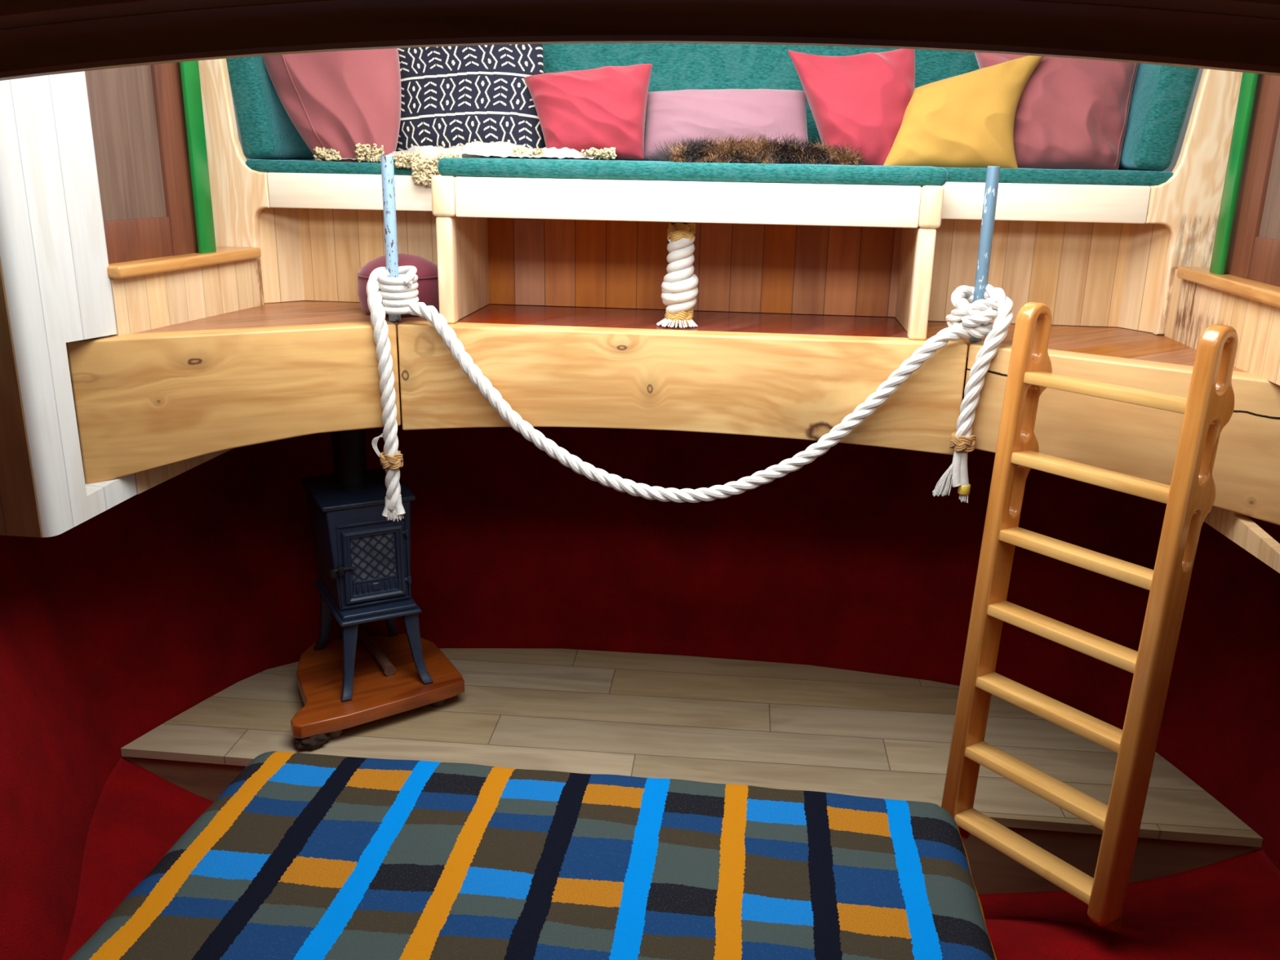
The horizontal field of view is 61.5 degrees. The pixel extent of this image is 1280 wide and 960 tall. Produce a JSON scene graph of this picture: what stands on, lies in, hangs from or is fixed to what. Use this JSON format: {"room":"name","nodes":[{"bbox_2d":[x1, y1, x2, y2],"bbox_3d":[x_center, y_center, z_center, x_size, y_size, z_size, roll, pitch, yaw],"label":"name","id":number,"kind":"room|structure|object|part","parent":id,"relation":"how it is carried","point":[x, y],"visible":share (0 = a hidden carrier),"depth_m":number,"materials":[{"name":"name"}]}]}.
{"room":"ship interior","nodes":[
{"label":"ship interior","id":0,"kind":"room"},
{"bbox_2d":[0,71,137,537],"bbox_3d":[-1.778,-0.831,2.696,0.669,1.928,0.328,3,17,6],"label":"wall","id":1,"kind":"structure","parent":0,"point":[54,255],"depth_m":2.73,"materials":[{"name":"white wood"}]},
{"bbox_2d":[110,257,264,493],"bbox_3d":[-1.364,-0.349,3.329,0.030,0.612,0.704,5,17,13],"label":"wall","id":2,"kind":"structure","parent":0,"point":[142,303],"depth_m":3.21,"materials":[{"name":"brown wood"}]},
{"bbox_2d":[106,246,261,278],"bbox_3d":[-1.397,-0.655,3.220,0.154,0.034,0.696,5,17,13],"label":"trim","id":3,"kind":"structure","parent":2,"relation":"on","point":[222,255],"depth_m":3.15,"materials":[{"name":"brown wood"}]},
{"bbox_2d":[179,60,216,253],"bbox_3d":[-1.320,-1.302,3.131,0.015,1.262,0.072,5,17,13],"label":"trim","id":4,"kind":"structure","parent":2,"relation":"attached to","point":[189,70],"depth_m":3.22,"materials":[{"name":"green paint"}]},
{"bbox_2d":[0,337,1279,959],"bbox_3d":[-0.072,0.741,1.901,4.104,1.400,5.180,3,17,6],"label":"wall","id":5,"kind":"structure","parent":0,"point":[114,625],"depth_m":4.11,"materials":[{"name":"red carpet"}]},
{"bbox_2d":[66,300,1246,372],"bbox_3d":[0.166,-0.452,3.312,4.300,0.040,2.000,3,17,6],"label":"floor","id":6,"kind":"structure","parent":0,"point":[523,314],"depth_m":3.35,"materials":[{"name":"brown wood"}]},
{"bbox_2d":[66,320,400,484],"bbox_3d":[-1.152,-0.237,3.144,0.885,0.404,0.090,-7,19,-25],"label":"timber beam","id":7,"kind":"structure","parent":6,"relation":"attached to","point":[144,402],"depth_m":3.06,"materials":[{"name":"beige wood"}]},
{"bbox_2d":[380,155,400,321],"bbox_3d":[-0.748,-0.722,3.235,0.037,0.487,0.037,3,17,6],"label":"metal pole","id":8,"kind":"object","parent":6,"relation":"on","point":[387,161],"visible":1,"depth_m":3.20,"materials":[{"name":"blue metal"}]},
{"bbox_2d":[366,265,1013,521],"bbox_3d":[0.109,-0.223,3.234,1.884,0.774,0.223,3,17,6],"label":"rope","id":9,"kind":"object","parent":8,"relation":"hanging from","point":[387,295],"visible":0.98,"depth_m":3.18,"materials":[{"name":"white fabric"}]},
{"bbox_2d":[356,253,439,316],"bbox_3d":[-0.770,-0.636,3.473,0.278,0.184,0.278,3,17,6],"label":"pouf","id":10,"kind":"object","parent":6,"relation":"on","point":[427,270],"visible":0.44,"depth_m":3.39,"materials":[{"name":"fabric"}]},
{"bbox_2d":[656,222,698,328],"bbox_3d":[0.120,-0.664,3.248,0.126,0.399,0.119,-12,21,-38],"label":"post","id":11,"kind":"object","parent":6,"relation":"on","point":[679,290],"visible":1,"depth_m":3.23,"materials":[{"name":"fabric"}]},
{"bbox_2d":[397,320,968,455],"bbox_3d":[0.104,-0.282,3.239,1.677,0.330,0.090,3,17,6],"label":"timber beam","id":12,"kind":"structure","parent":6,"relation":"attached to","point":[795,386],"depth_m":3.19,"materials":[{"name":"beige wood"}]},
{"bbox_2d":[198,58,1242,340],"bbox_3d":[0.182,-1.099,3.476,3.205,1.100,0.955,3,17,6],"label":"bench","id":13,"kind":"object","parent":6,"relation":"on","point":[1095,255],"visible":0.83,"depth_m":3.43,"materials":[{"name":"brown wood"}]},
{"bbox_3d":[-1.209,-0.792,3.626,0.177,0.380,0.009,-12,21,-37],"label":"panel","id":14,"kind":"part","parent":13,"relation":"part of","materials":[{"name":"brown wood"}]},
{"bbox_2d":[244,159,412,175],"bbox_3d":[-0.891,-1.075,3.704,0.714,0.044,0.580,3,17,6],"label":"seat cushion","id":15,"kind":"object","parent":13,"relation":"on","point":[282,166],"visible":0.58,"depth_m":3.44,"materials":[{"name":"teal fabric"}]},
{"bbox_2d":[226,55,314,159],"bbox_3d":[-1.239,-1.343,3.632,0.169,0.505,0.462,3,17,6],"label":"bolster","id":16,"kind":"object","parent":15,"relation":"on","point":[267,131],"visible":0.47,"depth_m":3.46,"materials":[{"name":"teal fabric"}]},
{"bbox_2d":[262,48,400,162],"bbox_3d":[-1.019,-1.298,3.473,0.511,0.562,0.230,3,17,6],"label":"velvet pillow","id":17,"kind":"object","parent":15,"relation":"on","point":[340,100],"visible":0.63,"depth_m":3.40,"materials":[{"name":"pink fabric"}]},
{"bbox_2d":[396,44,543,151],"bbox_3d":[-0.605,-1.306,3.597,0.596,0.429,0.211,3,17,6],"label":"pillow","id":18,"kind":"object","parent":15,"relation":"on","point":[457,95],"visible":0.7,"depth_m":3.54,"materials":[{"name":"black fabric"}]},
{"bbox_3d":[-0.872,-0.925,3.460,0.659,0.110,0.039,3,17,6],"label":"seat rail","id":19,"kind":"part","parent":13,"relation":"part of","materials":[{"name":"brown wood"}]},
{"bbox_3d":[-0.865,-0.791,3.643,0.650,0.380,0.020,3,17,6],"label":"panel","id":20,"kind":"part","parent":13,"relation":"part of","materials":[{"name":"brown wood"}]},
{"bbox_3d":[-0.580,-0.632,3.243,0.048,0.316,0.058,3,17,6],"label":"post","id":21,"kind":"part","parent":13,"relation":"part of","materials":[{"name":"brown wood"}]},
{"bbox_3d":[-0.552,-0.728,3.451,0.022,0.380,0.460,3,17,6],"label":"panel","id":22,"kind":"part","parent":13,"relation":"part of","materials":[{"name":"brown wood"}]},
{"bbox_2d":[395,43,979,163],"bbox_3d":[0.206,-1.373,3.756,2.622,0.527,0.177,3,17,6],"label":"cushion","id":23,"kind":"object","parent":13,"relation":"on","point":[675,66],"visible":0.03,"depth_m":3.69,"materials":[{"name":"teal fabric"}]},
{"bbox_3d":[0.122,-0.800,3.096,1.335,0.114,0.033,3,17,6],"label":"rail","id":24,"kind":"part","parent":13,"relation":"part of","materials":[{"name":"white wood"}]},
{"bbox_2d":[438,157,947,186],"bbox_3d":[0.179,-0.996,3.462,1.461,0.056,0.845,3,17,6],"label":"seat cushion","id":25,"kind":"object","parent":13,"relation":"on","point":[547,168],"visible":0.94,"depth_m":3.06,"materials":[{"name":"teal fabric"}]},
{"bbox_2d":[313,141,617,186],"bbox_3d":[-0.556,-1.019,3.468,0.982,0.143,0.263,3,17,6],"label":"throw blanket","id":26,"kind":"object","parent":25,"relation":"on","point":[423,161],"visible":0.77,"depth_m":3.39,"materials":[{"name":"beige fabric"}]},
{"bbox_2d":[524,63,652,159],"bbox_3d":[-0.178,-1.191,3.476,0.423,0.300,0.216,3,17,6],"label":"velvet pillow","id":27,"kind":"object","parent":25,"relation":"on","point":[603,107],"visible":0.92,"depth_m":3.40,"materials":[{"name":"fabric"}]},
{"bbox_2d":[643,88,808,163],"bbox_3d":[0.282,-1.149,3.495,0.549,0.231,0.201,2,17,4],"label":"lumbar pillow","id":28,"kind":"object","parent":25,"relation":"on","point":[689,113],"visible":0.75,"depth_m":3.42,"materials":[{"name":"pink fabric"}]},
{"bbox_2d":[642,129,866,165],"bbox_3d":[0.332,-0.970,3.197,0.702,0.140,0.232,3,17,6],"label":"fur throw","id":29,"kind":"object","parent":25,"relation":"on","point":[766,152],"visible":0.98,"depth_m":3.15,"materials":[{"name":"brown fur"}]},
{"bbox_2d":[786,48,915,164],"bbox_3d":[0.653,-1.164,3.373,0.400,0.385,0.240,3,17,6],"label":"velvet pillow","id":30,"kind":"object","parent":25,"relation":"on","point":[863,100],"visible":0.87,"depth_m":3.30,"materials":[{"name":"red fabric"}]},
{"bbox_3d":[0.168,-0.760,3.598,1.375,0.380,0.020,3,17,6],"label":"panel","id":31,"kind":"part","parent":13,"relation":"part of","materials":[{"name":"brown wood"}]},
{"bbox_3d":[0.836,-0.660,3.307,0.022,0.380,0.460,3,17,6],"label":"panel","id":32,"kind":"part","parent":13,"relation":"part of","materials":[{"name":"brown wood"}]},
{"bbox_3d":[0.810,-0.564,3.098,0.050,0.316,0.058,3,17,6],"label":"post","id":33,"kind":"part","parent":13,"relation":"part of","materials":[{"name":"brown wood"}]},
{"bbox_3d":[1.209,-0.690,3.427,0.693,0.380,0.020,3,17,6],"label":"panel","id":34,"kind":"part","parent":13,"relation":"part of","materials":[{"name":"brown wood"}]},
{"bbox_3d":[1.173,-0.837,3.244,0.679,0.109,0.039,3,17,6],"label":"seat rail","id":35,"kind":"part","parent":13,"relation":"part of","materials":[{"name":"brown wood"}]},
{"bbox_2d":[944,167,1173,186],"bbox_3d":[1.266,-0.984,3.477,0.694,0.047,0.577,3,17,6],"label":"seat cushion","id":36,"kind":"object","parent":13,"relation":"on","point":[1020,175],"visible":0.59,"depth_m":3.20,"materials":[{"name":"teal fabric"}]},
{"bbox_2d":[883,55,1044,168],"bbox_3d":[0.989,-1.125,3.285,0.484,0.358,0.195,3,17,6],"label":"linen pillow","id":37,"kind":"object","parent":36,"relation":"on","point":[966,120],"visible":0.94,"depth_m":3.23,"materials":[{"name":"yellow fabric"}]},
{"bbox_2d":[974,52,1138,170],"bbox_3d":[1.297,-1.195,3.358,0.551,0.449,0.286,3,17,6],"label":"velvet pillow","id":38,"kind":"object","parent":36,"relation":"on","point":[1072,113],"visible":0.64,"depth_m":3.27,"materials":[{"name":"pink fabric"}]},
{"bbox_2d":[1118,63,1199,171],"bbox_3d":[1.585,-1.218,3.334,0.176,0.506,0.463,3,17,6],"label":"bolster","id":39,"kind":"object","parent":36,"relation":"on","point":[1161,95],"visible":0.42,"depth_m":3.17,"materials":[{"name":"teal fabric"}]},
{"bbox_3d":[1.562,-0.656,3.337,0.010,0.380,0.155,-8,19,-28],"label":"panel","id":40,"kind":"part","parent":13,"relation":"part of","materials":[{"name":"brown wood"}]},
{"bbox_2d":[968,165,999,341],"bbox_3d":[0.977,-0.637,3.055,0.035,0.487,0.035,3,17,6],"label":"metal pole","id":41,"kind":"object","parent":6,"relation":"on","point":[993,174],"visible":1,"depth_m":3.02,"materials":[{"name":"blue metal"}]},
{"bbox_2d":[964,341,1279,525],"bbox_3d":[1.480,-0.065,2.773,1.321,0.429,0.090,14,21,36],"label":"timber beam","id":42,"kind":"structure","parent":6,"relation":"attached to","point":[1141,442],"depth_m":2.83,"materials":[{"name":"brown wood"}]},
{"bbox_2d":[62,755,1279,959],"bbox_3d":[-0.161,1.694,1.578,3.700,0.360,4.000,3,17,6],"label":"floor","id":43,"kind":"structure","parent":0,"point":[1228,908],"depth_m":3.10,"materials":[{"name":"red carpet"}]},
{"bbox_2d":[941,302,1238,931],"bbox_3d":[1.102,0.348,2.745,0.233,1.544,0.539,-10,20,-33],"label":"ladder","id":44,"kind":"object","parent":43,"relation":"on","point":[1208,406],"visible":0.98,"depth_m":2.69,"materials":[{"name":"brown wood"}]},
{"bbox_3d":[0.971,0.292,2.934,0.137,1.540,0.048,-6,17,-35],"label":"rail","id":45,"kind":"part","parent":44,"relation":"part of","materials":[{"name":"brown wood"}]},
{"bbox_3d":[1.242,0.403,2.562,0.137,1.540,0.048,-6,17,-35],"label":"rail","id":46,"kind":"part","parent":44,"relation":"part of","materials":[{"name":"brown wood"}]},
{"bbox_3d":[-0.246,1.398,1.877,1.790,0.090,2.020,3,17,6],"label":"trim","id":47,"kind":"structure","parent":43,"relation":"on","visible":0},
{"bbox_3d":[-0.241,1.205,1.829,1.770,0.308,2.040,3,17,6],"label":"mattress","id":48,"kind":"object","parent":47,"relation":"on","visible":0},
{"bbox_2d":[68,751,996,959],"bbox_3d":[-0.269,1.187,1.849,1.915,0.378,2.082,3,17,6],"label":"blanket","id":49,"kind":"object","parent":48,"relation":"on","point":[301,856],"visible":1,"depth_m":2.35,"materials":[{"name":"fabric"}]},
{"bbox_2d":[120,648,1262,847],"bbox_3d":[0.120,0.862,3.882,3.630,0.030,0.975,3,17,6],"label":"floor","id":50,"kind":"structure","parent":0,"point":[772,725],"depth_m":3.75,"materials":[{"name":"beige wood"}]},
{"bbox_2d":[290,633,464,750],"bbox_3d":[-1.034,0.745,3.976,0.651,0.100,0.632,-10,20,-32],"label":"board","id":51,"kind":"object","parent":50,"relation":"on","point":[323,717],"visible":0.99,"depth_m":3.85,"materials":[{"name":"orange wood"}]},
{"bbox_2d":[299,429,433,701],"bbox_3d":[-0.988,0.054,3.800,0.333,1.324,0.472,-8,19,-27],"label":"wood stove","id":52,"kind":"object","parent":51,"relation":"on","point":[363,557],"visible":0.84,"depth_m":3.73,"materials":[{"name":"metal"}]},
{"bbox_3d":[-1.193,0.522,4.067,0.084,0.267,0.076,-8,19,-27],"label":"leg","id":53,"kind":"part","parent":52,"relation":"part of","materials":[{"name":"metal"}]},
{"bbox_3d":[-1.008,0.627,3.732,0.084,0.267,0.076,-8,19,-27],"label":"leg","id":54,"kind":"part","parent":52,"relation":"part of","materials":[{"name":"metal"}]},
{"bbox_3d":[-1.006,0.031,3.815,0.320,0.018,0.384,-8,19,-27],"label":"plate","id":55,"kind":"part","parent":52,"relation":"part of","materials":[{"name":"metal"}]},
{"bbox_3d":[-0.994,0.424,3.915,0.286,0.016,0.428,-8,19,-27],"label":"plate","id":56,"kind":"part","parent":52,"relation":"part of","materials":[{"name":"metal"}]},
{"bbox_3d":[-0.921,0.266,3.723,0.155,0.158,0.003,-8,19,-27],"label":"door glass","id":57,"kind":"part","parent":52,"relation":"part of","materials":[{"name":"glass"}]},
{"bbox_3d":[-0.919,0.290,3.722,0.210,0.262,0.023,-8,19,-27],"label":"door","id":58,"kind":"part","parent":52,"relation":"part of","materials":[{"name":"metal"}]},
{"bbox_3d":[-0.979,0.493,4.176,0.084,0.267,0.076,-8,19,-27],"label":"leg","id":59,"kind":"part","parent":52,"relation":"part of","materials":[{"name":"metal"}]},
{"bbox_3d":[-0.794,0.598,3.841,0.084,0.267,0.076,-8,19,-27],"label":"leg","id":60,"kind":"part","parent":52,"relation":"part of","materials":[{"name":"metal"}]},
{"bbox_2d":[357,628,395,675],"bbox_3d":[-1.001,0.645,4.066,0.044,0.042,0.378,-9,19,-29],"label":"wooden stick","id":61,"kind":"object","parent":51,"relation":"on","point":[384,663],"visible":0.98,"depth_m":4.01,"materials":[{"name":"brown wood"}]},
{"bbox_2d":[124,756,1262,894],"bbox_3d":[0.063,1.152,3.474,3.630,0.349,0.001,3,17,6],"label":"platform edge","id":62,"kind":"structure","parent":50,"relation":"attached to","point":[993,872],"depth_m":3.35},
{"bbox_2d":[233,68,1203,171],"bbox_3d":[0.277,-1.399,3.940,3.800,1.490,0.040,3,17,6],"label":"wall","id":63,"kind":"structure","parent":0,"point":[1182,135],"depth_m":3.78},
{"bbox_2d":[1163,268,1279,573],"bbox_3d":[1.558,-0.158,2.794,0.033,0.660,1.160,3,17,5],"label":"wall","id":64,"kind":"structure","parent":0,"point":[1194,307],"depth_m":2.77,"materials":[{"name":"brown wood"}]},
{"bbox_2d":[1177,266,1279,307],"bbox_3d":[1.589,-0.456,2.648,0.148,0.034,1.060,3,17,6],"label":"trim","id":65,"kind":"structure","parent":64,"relation":"attached to","point":[1268,294],"depth_m":2.79,"materials":[{"name":"brown wood"}]},
{"bbox_2d":[1209,72,1258,274],"bbox_3d":[1.599,-1.160,2.787,0.015,1.236,0.070,3,17,6],"label":"trim","id":66,"kind":"structure","parent":64,"relation":"attached to","point":[1249,81],"depth_m":2.88,"materials":[{"name":"green paint"}]},
{"bbox_3d":[-0.133,-0.285,0.036,4.700,0.040,2.200,3,17,6],"label":"ceiling","id":67,"kind":"structure","parent":0,"visible":0},
{"bbox_2d":[0,0,1279,80],"bbox_3d":[0.019,-0.340,0.986,4.400,0.758,0.165,3,17,6],"label":"ceiling beam","id":68,"kind":"structure","parent":67,"relation":"attached to","point":[38,37],"depth_m":0.93,"materials":[{"name":"brown wood"}]},
{"bbox_3d":[-1.532,-1.185,2.708,0.152,1.250,0.885,3,17,6],"label":"wall","id":69,"kind":"structure","parent":0,"visible":0},
{"bbox_2d":[84,62,198,263],"bbox_3d":[-1.423,-1.239,2.916,0.042,1.262,0.546,5,17,14],"label":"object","id":70,"kind":"structure","parent":69,"relation":"in","point":[137,113],"depth_m":3.05,"materials":[{"name":"brown wood"}]},
{"bbox_3d":[-1.446,-1.273,2.827,0.030,1.147,0.388,5,17,13],"label":"panel","id":71,"kind":"part","parent":70,"relation":"part of","materials":[{"name":"brown wood"}]},
{"bbox_3d":[-1.448,-0.668,3.008,0.030,0.115,0.387,5,17,13],"label":"rail","id":72,"kind":"part","parent":70,"relation":"part of","materials":[{"name":"brown wood"}]},
{"bbox_3d":[1.646,-1.037,2.355,0.030,1.220,0.847,3,17,6],"label":"wall","id":73,"kind":"structure","parent":0,"visible":0},
{"bbox_2d":[1224,73,1279,286],"bbox_3d":[1.597,-1.045,2.406,0.042,1.236,0.857,3,17,6],"label":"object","id":74,"kind":"structure","parent":73,"relation":"in","point":[1254,246],"depth_m":2.78,"materials":[{"name":"brown wood"}]},
{"bbox_3d":[1.575,-0.482,2.488,0.030,0.110,0.687,3,17,6],"label":"rail","id":75,"kind":"part","parent":74,"relation":"part of","materials":[{"name":"brown wood"}]},
{"bbox_3d":[1.595,-1.073,2.308,0.030,1.126,0.687,3,17,6],"label":"panel","id":76,"kind":"part","parent":74,"relation":"part of","materials":[{"name":"brown wood"}]}
]}

